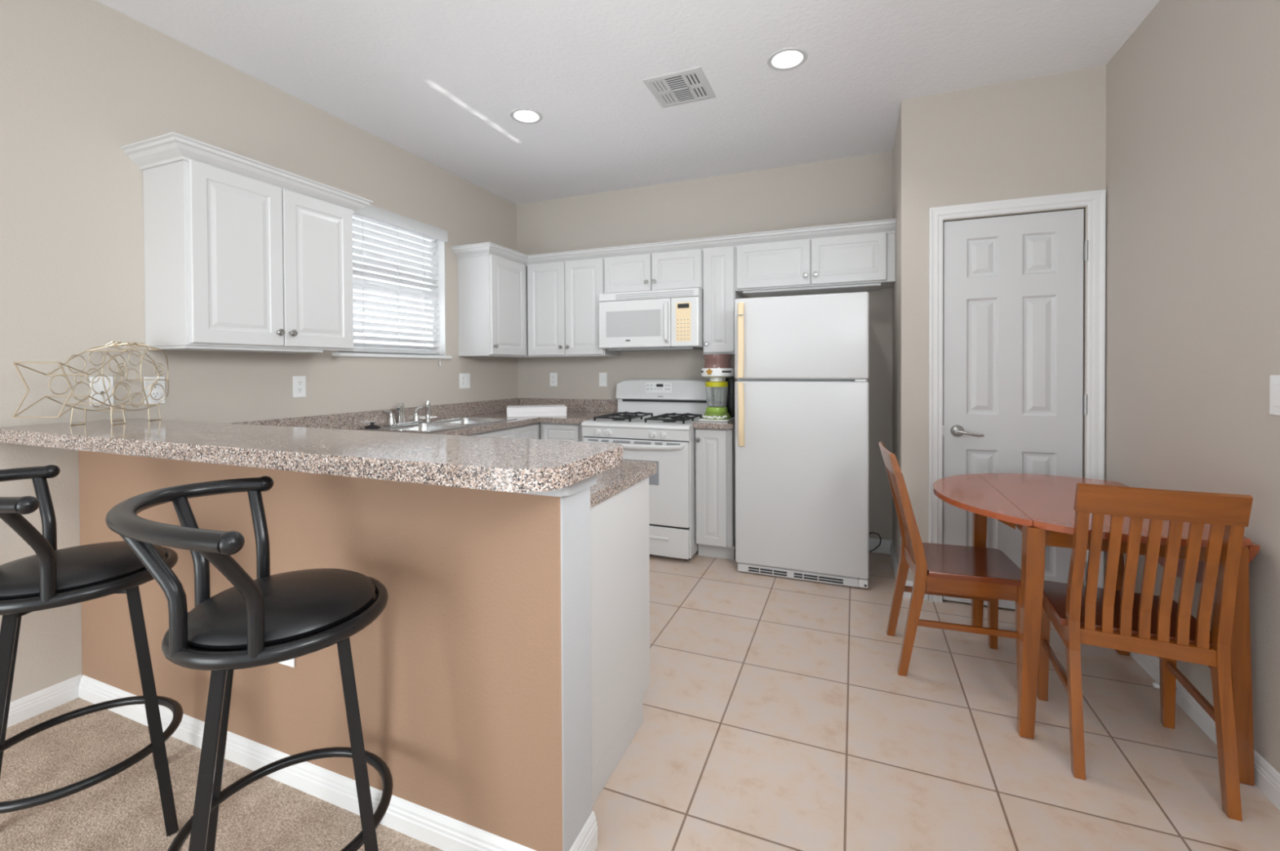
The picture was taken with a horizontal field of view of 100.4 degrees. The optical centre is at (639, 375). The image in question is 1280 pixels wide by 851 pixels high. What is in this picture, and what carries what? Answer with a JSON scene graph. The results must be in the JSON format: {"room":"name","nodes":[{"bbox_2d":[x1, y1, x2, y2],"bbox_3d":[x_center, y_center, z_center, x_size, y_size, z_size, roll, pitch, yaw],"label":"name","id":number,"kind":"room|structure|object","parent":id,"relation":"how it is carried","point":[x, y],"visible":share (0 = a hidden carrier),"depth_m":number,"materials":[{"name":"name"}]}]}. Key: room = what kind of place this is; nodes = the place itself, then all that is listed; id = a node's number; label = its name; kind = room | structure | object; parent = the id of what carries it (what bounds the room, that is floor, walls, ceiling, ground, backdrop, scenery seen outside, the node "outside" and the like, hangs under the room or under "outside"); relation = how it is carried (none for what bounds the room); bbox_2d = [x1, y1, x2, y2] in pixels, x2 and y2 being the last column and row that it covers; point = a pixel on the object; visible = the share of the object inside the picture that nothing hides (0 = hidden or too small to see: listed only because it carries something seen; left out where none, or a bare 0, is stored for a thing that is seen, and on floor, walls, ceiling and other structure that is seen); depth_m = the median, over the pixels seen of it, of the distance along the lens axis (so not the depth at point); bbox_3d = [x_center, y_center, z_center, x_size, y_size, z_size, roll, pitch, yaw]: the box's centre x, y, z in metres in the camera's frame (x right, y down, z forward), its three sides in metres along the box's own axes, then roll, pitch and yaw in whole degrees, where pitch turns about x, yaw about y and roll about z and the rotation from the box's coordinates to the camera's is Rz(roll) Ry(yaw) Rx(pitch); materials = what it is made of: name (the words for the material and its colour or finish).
{"room":"kitchen","nodes":[
{"label":"kitchen","id":0,"kind":"room"},
{"bbox_2d":[0,697,444,850],"bbox_3d":[-1.661,1.262,0.468,2.141,0.012,2.599,0,1,22],"label":"floor","id":1,"kind":"structure","parent":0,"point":[122,812],"depth_m":1.55,"materials":[{"name":"beige carpet"}]},
{"bbox_2d":[0,465,183,836],"bbox_3d":[-1.532,0.755,1.390,0.607,0.983,0.519,0,1,44],"label":"bar stool","id":2,"kind":"object","parent":1,"relation":"on","point":[51,578],"visible":0.98,"depth_m":1.39,"materials":[{"name":"black metal"}]},
{"bbox_2d":[0,541,165,600],"bbox_3d":[-1.523,0.509,1.438,0.364,0.052,0.364,0,1,44],"label":"seat cushion","id":3,"kind":"object","parent":2,"relation":"on","point":[114,564],"depth_m":1.37,"materials":[{"name":"black leather"}]},
{"bbox_2d":[105,475,393,850],"bbox_3d":[-0.823,0.754,1.164,0.519,0.983,0.607,-1,1,-32],"label":"bar stool","id":4,"kind":"object","parent":1,"relation":"on","point":[267,620],"visible":1,"depth_m":1.11,"materials":[{"name":"black metal"}]},
{"bbox_2d":[187,568,375,649],"bbox_3d":[-0.802,0.508,1.208,0.364,0.052,0.364,-1,1,-32],"label":"seat cushion","id":5,"kind":"object","parent":4,"relation":"on","point":[331,605],"depth_m":1.14,"materials":[{"name":"black leather"}]},
{"bbox_2d":[0,0,517,702],"bbox_3d":[-2.152,-0.118,2.280,0.120,2.737,5.628,0,1,22],"label":"wall","id":6,"kind":"structure","parent":0,"point":[82,82],"depth_m":2.18,"materials":[{"name":"beige paint"}]},
{"bbox_2d":[6,674,82,728],"bbox_3d":[-2.648,1.222,0.865,0.014,0.090,2.599,0,1,22],"label":"baseboard","id":7,"kind":"structure","parent":6,"relation":"attached to","point":[29,706],"depth_m":1.97,"materials":[{"name":"white paint"}]},
{"bbox_2d":[89,376,113,406],"bbox_3d":[-2.144,0.062,2.126,0.008,0.116,0.072,0,1,22],"label":"cable plate","id":8,"kind":"object","parent":6,"relation":"attached to","point":[98,387],"visible":0.64,"depth_m":2.12,"materials":[{"name":"white plastic"}]},
{"bbox_2d":[144,377,164,404],"bbox_3d":[-2.079,0.064,2.287,0.009,0.116,0.072,0,1,22],"label":"power outlet","id":9,"kind":"object","parent":6,"relation":"attached to","point":[157,393],"visible":0.76,"depth_m":2.29,"materials":[{"name":"white plastic"}]},
{"bbox_2d":[150,382,159,389],"bbox_3d":[-2.078,0.044,2.285,0.004,0.033,0.033,0,1,22],"label":"socket","id":10,"kind":"object","parent":9,"relation":"attached to","point":[157,387],"depth_m":2.29,"materials":[{"name":"grey plastic"}]},
{"bbox_2d":[151,391,159,399],"bbox_3d":[-2.078,0.084,2.286,0.004,0.033,0.033,0,1,22],"label":"socket","id":11,"kind":"object","parent":9,"relation":"attached to","point":[155,394],"depth_m":2.29,"materials":[{"name":"grey plastic"}]},
{"bbox_2d":[120,132,373,353],"bbox_3d":[-1.787,-0.528,2.547,0.358,0.827,0.918,0,1,22],"label":"upper cabinet","id":12,"kind":"object","parent":6,"relation":"attached to","point":[242,254],"visible":1,"depth_m":2.32,"materials":[{"name":"white wood"}]},
{"bbox_2d":[292,376,306,397],"bbox_3d":[-1.840,0.061,2.882,0.009,0.116,0.072,0,1,22],"label":"power outlet","id":13,"kind":"object","parent":6,"relation":"attached to","point":[299,383],"visible":1,"depth_m":2.88,"materials":[{"name":"white plastic"}]},
{"bbox_2d":[296,380,302,386],"bbox_3d":[-1.838,0.041,2.881,0.004,0.033,0.033,0,1,22],"label":"socket","id":14,"kind":"object","parent":13,"relation":"attached to","point":[299,383],"depth_m":2.88,"materials":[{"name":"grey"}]},
{"bbox_2d":[297,387,302,393],"bbox_3d":[-1.838,0.081,2.882,0.004,0.033,0.033,0,1,22],"label":"socket","id":15,"kind":"object","parent":13,"relation":"attached to","point":[300,390],"depth_m":2.88,"materials":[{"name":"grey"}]},
{"bbox_2d":[331,217,452,359],"bbox_3d":[-1.635,-0.572,3.525,0.134,0.912,0.965,0,1,22],"label":"window","id":16,"kind":"structure","parent":6,"relation":"in","point":[441,259],"depth_m":3.66,"materials":[{"name":"white paint"}]},
{"bbox_2d":[344,204,448,365],"bbox_3d":[-1.606,-0.560,3.509,0.093,0.993,0.920,0,1,22],"label":"window blind","id":17,"kind":"object","parent":16,"relation":"attached to","point":[370,213],"visible":0.66,"depth_m":3.52,"materials":[{"name":"white plastic"}]},
{"bbox_2d":[231,398,617,430],"bbox_3d":[-1.134,0.269,3.296,1.008,0.104,2.750,0,1,22],"label":"backsplash","id":18,"kind":"structure","parent":6,"relation":"attached to","point":[353,420],"depth_m":3.80,"materials":[{"name":"stone"}]},
{"bbox_2d":[459,373,470,388],"bbox_3d":[-1.348,0.042,4.107,0.009,0.116,0.118,0,1,22],"label":"power outlet","id":19,"kind":"object","parent":6,"relation":"attached to","point":[464,379],"visible":1,"depth_m":4.10,"materials":[{"name":"white plastic"}]},
{"bbox_2d":[457,253,539,358],"bbox_3d":[-1.081,-0.531,4.333,0.334,0.763,0.767,0,1,22],"label":"upper cabinet","id":20,"kind":"object","parent":6,"relation":"attached to","point":[492,289],"visible":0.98,"depth_m":4.02,"materials":[{"name":"white wood"}]},
{"bbox_2d":[78,450,591,850],"bbox_3d":[-1.150,0.738,1.741,2.141,1.027,0.157,0,1,22],"label":"wall","id":21,"kind":"structure","parent":0,"point":[473,677],"depth_m":1.43,"materials":[{"name":"brown paint"}]},
{"bbox_2d":[278,658,295,667],"bbox_3d":[-1.078,0.825,1.623,0.072,0.116,0.009,0,1,22],"label":"power outlet","id":22,"kind":"object","parent":21,"relation":"attached to","point":[291,663],"visible":0.09,"depth_m":1.62,"materials":[{"name":"white plastic"}]},
{"bbox_2d":[0,418,622,497],"bbox_3d":[-1.146,0.233,1.611,2.243,0.106,0.396,0,1,22],"label":"countertop","id":23,"kind":"structure","parent":21,"relation":"on","point":[548,468],"depth_m":1.33,"materials":[{"name":"stone"}]},
{"bbox_2d":[12,341,168,425],"bbox_3d":[-1.989,0.025,1.991,0.151,0.311,0.501,0,1,-3],"label":"fish","id":24,"kind":"object","parent":23,"relation":"on","point":[123,410],"visible":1,"depth_m":1.99},
{"bbox_2d":[78,675,597,850],"bbox_3d":[-1.137,1.204,1.735,2.141,0.090,0.171,0,1,22],"label":"baseboard","id":25,"kind":"structure","parent":21,"relation":"attached to","point":[437,830],"depth_m":1.54,"materials":[{"name":"white paint"}]},
{"bbox_2d":[95,0,1159,204],"bbox_3d":[-0.282,-1.567,1.509,4.165,0.160,5.628,0,1,22],"label":"ceiling","id":26,"kind":"structure","parent":0,"point":[441,82],"depth_m":2.57,"materials":[{"name":"white paint"}]},
{"bbox_2d":[510,108,542,124],"bbox_3d":[-0.658,-1.538,3.089,0.186,0.081,0.186,0,1,22],"label":"recessed light","id":27,"kind":"object","parent":26,"relation":"in","point":[527,116],"visible":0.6,"depth_m":3.13,"materials":[{"name":"white glass"}]},
{"bbox_2d":[642,66,715,107],"bbox_3d":[0.211,-1.501,2.795,0.304,0.007,0.316,0,1,22],"label":"ceiling vent","id":28,"kind":"object","parent":26,"relation":"in","point":[691,85],"visible":1,"depth_m":2.78,"materials":[{"name":"white metal"}]},
{"bbox_2d":[767,47,807,71],"bbox_3d":[0.699,-1.538,2.534,0.186,0.081,0.186,0,1,22],"label":"recessed light","id":29,"kind":"object","parent":26,"relation":"in","point":[790,58],"visible":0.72,"depth_m":2.57,"materials":[{"name":"white plastic"}]},
{"bbox_2d":[516,151,892,540],"bbox_3d":[0.391,-0.152,4.226,3.147,2.737,0.120,0,1,22],"label":"wall","id":30,"kind":"structure","parent":0,"point":[858,188],"depth_m":4.08,"materials":[{"name":"beige paint"}]},
{"bbox_2d":[550,373,557,386],"bbox_3d":[-0.749,0.035,4.616,0.072,0.116,0.009,0,1,22],"label":"power outlet","id":31,"kind":"object","parent":30,"relation":"attached to","point":[553,376],"visible":1,"depth_m":4.61,"materials":[{"name":"white plastic"}]},
{"bbox_2d":[527,257,620,357],"bbox_3d":[-0.550,-0.534,4.352,0.696,0.763,0.337,0,1,22],"label":"upper cabinet","id":32,"kind":"object","parent":30,"relation":"attached to","point":[563,298],"visible":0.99,"depth_m":4.22,"materials":[{"name":"white wood"}]},
{"bbox_2d":[599,373,607,386],"bbox_3d":[-0.310,0.034,4.435,0.072,0.116,0.018,0,1,22],"label":"light switch","id":33,"kind":"object","parent":30,"relation":"attached to","point":[602,376],"visible":1,"depth_m":4.44,"materials":[{"name":"white plastic"}]},
{"bbox_2d":[604,248,702,293],"bbox_3d":[0.133,-0.767,4.074,0.778,0.297,0.337,0,1,22],"label":"upper cabinet","id":34,"kind":"object","parent":30,"relation":"attached to","point":[682,269],"visible":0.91,"depth_m":3.93,"materials":[{"name":"white wood"}]},
{"bbox_2d":[599,288,702,351],"bbox_3d":[0.116,-0.402,4.028,0.772,0.424,0.442,0,1,22],"label":"microwave","id":35,"kind":"object","parent":34,"relation":"attached to","point":[664,320],"visible":0.98,"depth_m":3.85,"materials":[{"name":"white plastic"}]},
{"bbox_2d":[450,218,896,266],"bbox_3d":[0.098,-0.927,3.660,3.026,0.072,0.552,0,1,22],"label":"crown molding","id":36,"kind":"structure","parent":34,"relation":"attached to","point":[888,226],"depth_m":3.82,"materials":[{"name":"white wood"}]},
{"bbox_2d":[702,246,742,355],"bbox_3d":[0.604,-0.535,3.888,0.232,0.763,0.337,0,1,22],"label":"upper cabinet","id":37,"kind":"object","parent":30,"relation":"attached to","point":[719,293],"visible":0.93,"depth_m":3.76,"materials":[{"name":"white wood"}]},
{"bbox_2d":[735,231,895,297],"bbox_3d":[1.181,-0.747,3.653,1.012,0.339,0.337,0,1,22],"label":"upper cabinet","id":38,"kind":"object","parent":30,"relation":"attached to","point":[860,262],"visible":1,"depth_m":3.53,"materials":[{"name":"white wood"}]},
{"bbox_2d":[892,113,899,565],"bbox_3d":[1.658,-0.148,3.321,0.120,2.737,0.614,0,1,22],"label":"wall","id":39,"kind":"structure","parent":0,"point":[895,152],"depth_m":3.27,"materials":[{"name":"beige paint"}]},
{"bbox_2d":[591,551,1279,850],"bbox_3d":[-0.269,1.274,1.541,4.165,0.050,5.628,0,1,22],"label":"floor","id":40,"kind":"structure","parent":0,"point":[779,714],"depth_m":1.81,"materials":[{"name":"beige tile"}]},
{"bbox_2d":[464,422,540,439],"bbox_3d":[-1.184,0.791,3.680,0.628,0.875,2.086,0,1,22],"label":"base cabinet","id":41,"kind":"object","parent":40,"relation":"on","point":[532,431],"visible":0.07,"depth_m":3.74,"materials":[{"name":"white wood"}]},
{"bbox_2d":[231,398,656,507],"bbox_3d":[-0.629,0.287,3.094,2.096,0.141,2.750,0,1,22],"label":"countertop","id":42,"kind":"structure","parent":41,"relation":"on","point":[610,482],"depth_m":3.38,"materials":[{"name":"stone"}]},
{"bbox_2d":[383,402,422,426],"bbox_3d":[-1.494,0.244,3.444,0.137,0.143,0.315,0,1,22],"label":"kitchen faucet","id":43,"kind":"object","parent":42,"relation":"on","point":[400,407],"visible":1,"depth_m":3.42,"materials":[{"name":"silver metal"}]},
{"bbox_2d":[360,417,517,432],"bbox_3d":[-1.279,0.394,3.508,0.524,0.160,0.859,0,1,22],"label":"sink","id":44,"kind":"object","parent":42,"relation":"in","point":[447,424],"visible":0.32,"depth_m":3.51,"materials":[{"name":"silver metal"}]},
{"bbox_2d":[364,422,380,428],"bbox_3d":[-1.624,0.301,3.238,0.088,0.036,0.088,0,1,22],"label":"stopper","id":45,"kind":"object","parent":44,"relation":"on","point":[372,425],"visible":1,"depth_m":3.22,"materials":[{"name":"black plastic"}]},
{"bbox_2d":[424,401,431,422],"bbox_3d":[-1.454,0.244,3.655,0.044,0.138,0.043,0,1,22],"label":"sprayer","id":46,"kind":"object","parent":44,"relation":"on","point":[428,419],"visible":1,"depth_m":3.64,"materials":[{"name":"silver metal"}]},
{"bbox_2d":[506,404,566,417],"bbox_3d":[-0.807,0.275,4.160,0.447,0.070,0.233,0,1,-13],"label":"cardboard box","id":47,"kind":"object","parent":42,"relation":"on","point":[544,410],"visible":1,"depth_m":4.05,"materials":[{"name":"white cardboard"}]},
{"bbox_2d":[540,422,583,441],"bbox_3d":[-0.458,0.782,4.174,0.405,0.875,0.628,0,1,22],"label":"base cabinet","id":48,"kind":"object","parent":40,"relation":"on","point":[548,431],"visible":0.13,"depth_m":3.91,"materials":[{"name":"white wood"}]},
{"bbox_2d":[590,477,649,807],"bbox_3d":[-0.742,0.810,1.992,1.456,0.872,0.609,0,1,22],"label":"base cabinet","id":49,"kind":"object","parent":40,"relation":"on","point":[620,548],"visible":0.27,"depth_m":1.71,"materials":[{"name":"white wood"}]},
{"bbox_2d":[581,378,708,560],"bbox_3d":[0.073,0.626,3.878,0.782,1.192,0.744,0,1,22],"label":"gas stove","id":50,"kind":"object","parent":40,"relation":"on","point":[654,420],"visible":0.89,"depth_m":3.55,"materials":[{"name":"white metal"}]},
{"bbox_2d":[581,415,702,431],"bbox_3d":[0.081,0.335,3.898,0.782,0.036,0.694,0,1,22],"label":"cooktop","id":51,"kind":"object","parent":50,"relation":"in","point":[637,424],"depth_m":3.64,"materials":[{"name":"white metal"}]},
{"bbox_2d":[695,428,735,560],"bbox_3d":[0.583,0.782,3.755,0.248,0.875,0.628,0,1,22],"label":"base cabinet","id":52,"kind":"object","parent":40,"relation":"on","point":[715,460],"visible":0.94,"depth_m":3.50,"materials":[{"name":"white wood"}]},
{"bbox_2d":[693,417,734,430],"bbox_3d":[0.588,0.274,3.752,0.264,0.141,0.619,0,1,22],"label":"countertop","id":53,"kind":"structure","parent":52,"relation":"on","point":[730,425],"depth_m":3.48,"materials":[{"name":"stone"}]},
{"bbox_2d":[698,354,734,422],"bbox_3d":[0.536,0.082,3.676,0.220,0.451,0.242,0,1,22],"label":"blender","id":54,"kind":"object","parent":53,"relation":"on","point":[720,394],"visible":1,"depth_m":3.61,"materials":[{"name":"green plastic"}]},
{"bbox_2d":[702,415,727,419],"bbox_3d":[0.501,0.282,3.604,0.170,0.026,0.049,0,1,22],"label":"print","id":55,"kind":"object","parent":54,"relation":"on","point":[704,417],"depth_m":3.59,"materials":[{"name":"white paper"}]},
{"bbox_2d":[705,386,728,407],"bbox_3d":[0.527,0.144,3.670,0.147,0.141,0.147,0,1,1],"label":"jar","id":56,"kind":"object","parent":54,"relation":"on","point":[717,397],"depth_m":3.61,"materials":[{"name":"clear glass"}]},
{"bbox_2d":[705,406,728,413],"bbox_3d":[0.527,0.234,3.671,0.152,0.038,0.152,0,1,22],"label":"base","id":57,"kind":"object","parent":54,"relation":"on","point":[708,409],"depth_m":3.61,"materials":[{"name":"green plastic"}]},
{"bbox_2d":[698,417,734,422],"bbox_3d":[0.533,0.302,3.686,0.200,0.011,0.230,0,1,22],"label":"tray","id":58,"kind":"object","parent":53,"relation":"on","point":[716,420],"depth_m":3.58,"materials":[{"name":"white plastic"}]},
{"bbox_2d":[734,292,881,588],"bbox_3d":[1.107,0.371,3.445,0.860,1.700,0.742,0,1,22],"label":"refrigerator","id":59,"kind":"object","parent":40,"relation":"on","point":[802,362],"visible":1,"depth_m":3.15,"materials":[{"name":"white metal"}]},
{"bbox_2d":[878,441,1021,691],"bbox_3d":[1.322,0.775,2.304,0.517,0.915,0.400,0,1,18],"label":"dining chair","id":60,"kind":"object","parent":40,"relation":"on","point":[988,575],"visible":0.97,"depth_m":2.18,"materials":[{"name":"brown wood"}]},
{"bbox_2d":[933,473,1260,786],"bbox_3d":[1.629,0.857,2.132,0.803,0.751,1.020,0,1,22],"label":"dining table","id":61,"kind":"object","parent":40,"relation":"on","point":[1041,507],"visible":0.62,"depth_m":1.80,"materials":[{"name":"red wood"}]},
{"bbox_2d":[1036,483,1253,822],"bbox_3d":[1.597,0.779,1.750,0.400,0.915,0.517,0,1,26],"label":"dining chair","id":62,"kind":"object","parent":40,"relation":"on","point":[1144,623],"visible":0.96,"depth_m":1.59,"materials":[{"name":"brown wood"}]},
{"bbox_2d":[899,65,1106,586],"bbox_3d":[1.882,-0.144,2.835,0.898,2.737,0.120,0,1,22],"label":"wall","id":63,"kind":"structure","parent":0,"point":[1043,135],"depth_m":2.81,"materials":[{"name":"beige paint"}]},
{"bbox_2d":[868,537,928,600],"bbox_3d":[1.200,1.176,3.450,1.092,0.090,0.748,0,1,22],"label":"baseboard","id":64,"kind":"structure","parent":63,"relation":"attached to","point":[886,546],"depth_m":3.64,"materials":[{"name":"white paint"}]},
{"bbox_2d":[942,208,1088,609],"bbox_3d":[1.919,0.195,2.750,0.630,2.041,0.097,0,1,22],"label":"door","id":65,"kind":"structure","parent":63,"relation":"in","point":[1015,402],"depth_m":2.76,"materials":[{"name":"white paint"}]},
{"bbox_2d":[928,189,1106,602],"bbox_3d":[1.917,0.162,2.749,0.756,2.127,0.022,0,1,22],"label":"trim","id":66,"kind":"structure","parent":63,"relation":"attached to","point":[1095,201],"depth_m":2.65,"materials":[{"name":"white paint"}]},
{"bbox_2d":[1103,0,1279,773],"bbox_3d":[1.464,-0.115,0.431,0.120,2.737,4.894,0,1,22],"label":"wall","id":67,"kind":"structure","parent":0,"point":[1193,175],"depth_m":1.88,"materials":[{"name":"beige paint"}]},
{"bbox_2d":[1152,682,1176,691],"bbox_3d":[1.990,1.181,2.023,0.063,0.020,0.020,0,1,22],"label":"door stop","id":68,"kind":"object","parent":67,"relation":"attached to","point":[1155,685],"visible":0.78,"depth_m":2.03,"materials":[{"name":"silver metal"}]},
{"bbox_2d":[1129,652,1279,810],"bbox_3d":[1.386,1.209,0.415,0.014,0.090,4.774,0,1,22],"label":"baseboard","id":69,"kind":"structure","parent":67,"relation":"attached to","point":[1267,779],"depth_m":1.84,"materials":[{"name":"white paint"}]},
{"bbox_2d":[1269,375,1279,415],"bbox_3d":[1.830,0.058,1.514,0.008,0.116,0.118,0,1,22],"label":"light switch","id":70,"kind":"object","parent":67,"relation":"attached to","point":[1274,392],"visible":1,"depth_m":1.54,"materials":[{"name":"white plastic"}]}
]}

